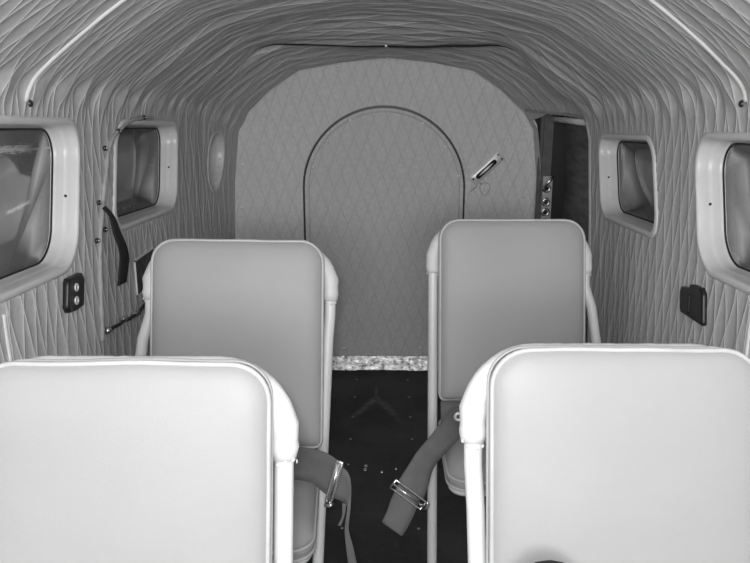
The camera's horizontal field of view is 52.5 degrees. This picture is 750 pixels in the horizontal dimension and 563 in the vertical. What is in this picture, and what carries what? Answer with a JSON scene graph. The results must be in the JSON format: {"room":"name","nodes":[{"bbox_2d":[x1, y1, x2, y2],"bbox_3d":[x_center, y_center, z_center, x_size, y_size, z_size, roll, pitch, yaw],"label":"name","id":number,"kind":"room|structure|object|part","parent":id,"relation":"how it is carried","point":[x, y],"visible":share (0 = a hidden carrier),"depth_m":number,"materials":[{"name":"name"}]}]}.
{"room":"aircraft cabin","nodes":[
{"label":"aircraft cabin","id":0,"kind":"room"},
{"bbox_2d":[0,80,244,362],"bbox_3d":[-0.635,0.388,0.629,0.094,1.509,5.600,0,15,1],"label":"wall","id":1,"kind":"structure","parent":0,"point":[39,325],"depth_m":1.80,"materials":[{"name":"grey fabric"}]},
{"bbox_2d":[2,312,13,360],"bbox_3d":[-0.618,0.478,1.442,0.068,0.873,0.017,0,15,1],"label":"trim","id":2,"kind":"structure","parent":1,"relation":"attached to","point":[5,320],"depth_m":1.34,"materials":[{"name":"white plastic"}]},
{"bbox_2d":[0,116,80,303],"bbox_3d":[-0.678,-0.137,1.373,0.079,0.337,0.619,0,15,1],"label":"window","id":3,"kind":"structure","parent":1,"relation":"in","point":[49,235],"depth_m":1.60,"materials":[{"name":"white plastic"}]},
{"bbox_3d":[-0.701,-0.137,1.374,0.006,0.294,0.570,0,15,1],"label":"pane","id":4,"kind":"part","parent":3,"relation":"part of","materials":[{"name":"clear glass"}]},
{"bbox_2d":[62,273,83,312],"bbox_3d":[-0.636,0.024,1.608,0.020,0.075,0.098,0,15,1],"label":"outlet","id":5,"kind":"object","parent":1,"relation":"attached to","point":[73,285],"visible":1,"depth_m":1.59,"materials":[{"name":"black plastic"}]},
{"bbox_2d":[102,206,128,285],"bbox_3d":[-0.616,-0.087,1.822,0.026,0.201,0.096,0,15,1],"label":"strap","id":6,"kind":"object","parent":1,"relation":"hanging from","point":[122,247],"visible":1,"depth_m":1.82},
{"bbox_2d":[95,115,153,341],"bbox_3d":[-0.631,-0.164,1.950,0.018,0.499,0.505,0,15,2],"label":"trim","id":7,"kind":"structure","parent":1,"relation":"attached to","point":[99,240],"depth_m":1.77,"materials":[{"name":"metal"}]},
{"bbox_2d":[105,303,144,333],"bbox_3d":[-0.627,0.091,1.934,0.017,0.044,0.308,0,15,1],"label":"loose cable","id":8,"kind":"object","parent":1,"relation":"attached to","point":[133,314],"visible":0.92,"depth_m":1.89,"materials":[{"name":"metal"}]},
{"bbox_2d":[134,247,153,295],"bbox_3d":[-0.636,-0.029,2.099,0.010,0.097,0.171,0,15,1],"label":"panel","id":9,"kind":"object","parent":1,"relation":"attached to","point":[140,263],"visible":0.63,"depth_m":2.05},
{"bbox_2d":[112,119,177,230],"bbox_3d":[-0.667,-0.314,2.144,0.079,0.299,0.624,0,15,1],"label":"window","id":10,"kind":"structure","parent":1,"relation":"in","point":[161,188],"depth_m":2.30,"materials":[{"name":"white plastic"}]},
{"bbox_3d":[-0.690,-0.314,2.144,0.006,0.257,0.576,0,15,1],"label":"pane","id":11,"kind":"part","parent":10,"relation":"part of","materials":[{"name":"clear glass"}]},
{"bbox_2d":[207,131,224,191],"bbox_3d":[-0.655,-0.464,2.939,0.114,0.232,0.231,0,15,1],"label":"window","id":12,"kind":"structure","parent":1,"relation":"in","point":[216,149],"depth_m":3.03,"materials":[{"name":"grey glass"}]},
{"bbox_2d":[24,0,746,107],"bbox_3d":[0.021,-0.457,1.358,1.323,0.286,0.020,0,15,0],"label":"trim","id":13,"kind":"structure","parent":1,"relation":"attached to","point":[744,99],"depth_m":1.36,"materials":[{"name":"white plastic"}]},
{"bbox_2d":[0,0,749,120],"bbox_3d":[0.007,-0.269,0.446,1.296,0.626,5.601,0,15,1],"label":"ceiling","id":14,"kind":"structure","parent":0,"point":[578,53],"depth_m":1.86,"materials":[{"name":"fabric"}]},
{"bbox_2d":[259,44,511,49],"bbox_3d":[0.037,-0.798,2.580,0.865,0.027,0.010,0,15,1],"label":"trim","id":15,"kind":"structure","parent":14,"relation":"attached to","point":[478,45],"depth_m":2.58,"materials":[{"name":"black rubber"}]},
{"bbox_2d":[235,57,539,239],"bbox_3d":[0.046,-0.290,3.357,1.480,1.420,0.050,0,15,1],"label":"wall","id":16,"kind":"structure","parent":0,"point":[278,137],"depth_m":3.25,"materials":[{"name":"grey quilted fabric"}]},
{"bbox_2d":[332,356,427,370],"bbox_3d":[0.046,0.375,3.495,1.120,0.063,0.035,0,15,1],"label":"trim","id":17,"kind":"structure","parent":16,"relation":"attached to","point":[410,363],"depth_m":3.49,"materials":[{"name":"metal"}]},
{"bbox_2d":[305,108,462,355],"bbox_3d":[0.039,-0.172,3.384,0.691,1.170,0.026,0,15,1],"label":"door","id":18,"kind":"structure","parent":16,"relation":"in","point":[381,183],"depth_m":3.35,"materials":[{"name":"grey fabric"}]},
{"bbox_2d":[469,152,503,195],"bbox_3d":[0.482,-0.462,3.277,0.147,0.190,0.015,0,15,1],"label":"handle","id":19,"kind":"object","parent":16,"relation":"attached to","point":[493,162],"visible":1,"depth_m":3.27,"materials":[{"name":"silver metal"}]},
{"bbox_2d":[306,370,485,562],"bbox_3d":[0.007,1.126,0.847,1.440,0.030,5.660,0,15,1],"label":"floor","id":20,"kind":"structure","parent":0,"point":[451,507],"depth_m":2.50,"materials":[{"name":"black carpet"}]},
{"bbox_2d":[0,355,298,562],"bbox_3d":[-0.321,0.603,0.917,0.449,0.948,0.500,0,15,-2],"label":"seat","id":21,"kind":"object","parent":20,"relation":"on","point":[104,459],"visible":1,"depth_m":0.95,"materials":[{"name":"white leather"}]},
{"bbox_2d":[135,238,356,562],"bbox_3d":[-0.344,0.406,1.658,0.626,0.958,0.497,0,15,-2],"label":"seat","id":22,"kind":"object","parent":20,"relation":"on","point":[260,303],"visible":0.62,"depth_m":1.70,"materials":[{"name":"white leather"}]},
{"bbox_3d":[-0.311,0.141,1.728,0.382,0.459,0.167,0,15,-2],"label":"backrest","id":23,"kind":"part","parent":22,"relation":"part of","materials":[{"name":"plastic"}]},
{"bbox_2d":[272,461,316,560],"bbox_3d":[-0.308,0.464,1.599,0.374,0.060,0.348,0,15,-2],"label":"seat cushion","id":24,"kind":"object","parent":22,"relation":"on","point":[305,493],"depth_m":1.51,"materials":[{"name":"leather"}]},
{"bbox_2d":[337,370,422,562],"bbox_3d":[0.017,0.707,2.352,0.237,0.008,2.384,0,15,1],"label":"floor mat","id":25,"kind":"object","parent":20,"relation":"on","point":[381,443],"depth_m":2.63,"materials":[{"name":"rubber"}]},
{"bbox_2d":[382,219,600,562],"bbox_3d":[0.351,0.340,1.907,0.665,0.944,0.498,0,15,1],"label":"seat","id":26,"kind":"object","parent":20,"relation":"on","point":[495,285],"visible":0.56,"depth_m":1.94,"materials":[{"name":"white leather"}]},
{"bbox_3d":[0.351,0.435,1.863,0.401,0.020,0.331,0,15,1],"label":"seat frame","id":27,"kind":"part","parent":26,"relation":"part of","materials":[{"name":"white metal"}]},
{"bbox_2d":[440,421,485,489],"bbox_3d":[0.351,0.398,1.847,0.374,0.060,0.348,0,15,1],"label":"seat cushion","id":28,"kind":"object","parent":26,"relation":"on","point":[451,449],"depth_m":1.74,"materials":[{"name":"leather"}]},
{"bbox_3d":[0.353,0.075,1.976,0.370,0.459,0.167,0,15,1],"label":"backrest","id":29,"kind":"part","parent":26,"relation":"part of","materials":[{"name":"plastic"}]},
{"bbox_2d":[459,343,749,562],"bbox_3d":[0.333,0.590,0.966,0.434,0.944,0.496,0,15,1],"label":"seat","id":30,"kind":"object","parent":20,"relation":"on","point":[596,452],"visible":1,"depth_m":1.00,"materials":[{"name":"white leather"}]},
{"bbox_2d":[534,560,562,562],"bbox_3d":[0.217,0.480,0.928,0.100,0.248,0.118,0,15,1],"label":"pouch","id":31,"kind":"object","parent":30,"relation":"on","point":[545,561],"visible":1,"depth_m":0.94,"materials":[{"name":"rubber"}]},
{"bbox_2d":[528,83,749,357],"bbox_3d":[0.649,0.394,0.612,0.094,1.506,5.600,0,15,1],"label":"wall","id":32,"kind":"structure","parent":0,"point":[637,280],"depth_m":1.82,"materials":[{"name":"grey fabric"}]},
{"bbox_2d":[525,109,590,342],"bbox_3d":[0.666,-0.061,2.774,0.070,1.079,0.982,0,15,-2],"label":"trim","id":33,"kind":"structure","parent":32,"relation":"attached to","point":[526,110],"depth_m":2.47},
{"bbox_2d":[534,114,641,342],"bbox_3d":[0.759,-0.085,2.838,0.160,1.270,0.950,0,15,1],"label":"door","id":34,"kind":"structure","parent":32,"relation":"in","point":[563,141],"depth_m":3.13,"materials":[{"name":"black plastic"}]},
{"bbox_3d":[0.722,-0.272,3.230,0.045,0.350,0.006,0,15,1],"label":"latch plate","id":35,"kind":"part","parent":34,"relation":"part of","materials":[{"name":"metal"}]},
{"bbox_3d":[0.721,-0.407,3.170,0.045,0.066,0.024,5,16,18],"label":"latch lever","id":36,"kind":"part","parent":34,"relation":"part of","materials":[{"name":"metal"}]},
{"bbox_2d":[598,134,658,237],"bbox_3d":[0.728,-0.280,2.114,0.076,0.271,0.565,0,15,1],"label":"window","id":37,"kind":"structure","parent":32,"relation":"in","point":[614,172],"depth_m":2.27,"materials":[{"name":"white plastic"}]},
{"bbox_3d":[0.751,-0.280,2.114,0.004,0.228,0.514,0,15,1],"label":"pane","id":38,"kind":"part","parent":37,"relation":"part of","materials":[{"name":"clear glass"}]},
{"bbox_2d":[680,284,706,325],"bbox_3d":[0.682,0.043,1.629,0.016,0.080,0.135,0,15,1],"label":"vent box","id":39,"kind":"object","parent":32,"relation":"attached to","point":[693,299],"visible":1,"depth_m":1.61,"materials":[{"name":"black plastic"}]},
{"bbox_3d":[0.676,0.043,1.659,0.004,0.046,0.053,0,15,1],"label":"lid","id":40,"kind":"part","parent":39,"relation":"part of","materials":[{"name":"black plastic"}]},
{"bbox_2d":[694,132,749,294],"bbox_3d":[0.717,-0.117,1.355,0.076,0.308,0.608,0,15,1],"label":"window","id":41,"kind":"structure","parent":32,"relation":"in","point":[723,237],"depth_m":1.59,"materials":[{"name":"white plastic"}]},
{"bbox_3d":[0.740,-0.117,1.355,0.004,0.266,0.558,0,15,1],"label":"pane","id":42,"kind":"part","parent":41,"relation":"part of","materials":[{"name":"clear glass"}]},
{"bbox_2d":[743,306,749,355],"bbox_3d":[0.655,0.459,1.488,0.066,0.873,0.017,0,15,1],"label":"trim","id":43,"kind":"structure","parent":32,"relation":"attached to","point":[747,339],"depth_m":1.39,"materials":[{"name":"white plastic"}]},
{"label":"outside","id":44,"kind":"structure","parent":0,"visible":0},
{"bbox_2d":[116,129,653,219],"bbox_3d":[0.125,-2.496,8.596,8.200,5.000,0.100,0,15,1],"label":"wall","id":45,"kind":"structure","parent":44,"point":[127,153],"depth_m":8.87,"materials":[{"name":"grey"}]},
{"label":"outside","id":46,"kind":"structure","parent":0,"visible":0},
{"bbox_2d":[0,130,42,274],"bbox_3d":[-4.029,-0.602,1.451,0.100,5.000,15.000,0,15,1],"label":"wall","id":47,"kind":"structure","parent":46,"point":[17,171],"depth_m":8.21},
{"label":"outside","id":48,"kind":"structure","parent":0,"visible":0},
{"bbox_2d":[733,145,749,266],"bbox_3d":[4.071,-0.573,1.341,0.100,5.000,15.000,0,15,1],"label":"wall","id":49,"kind":"structure","parent":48,"point":[745,150],"depth_m":8.59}
]}

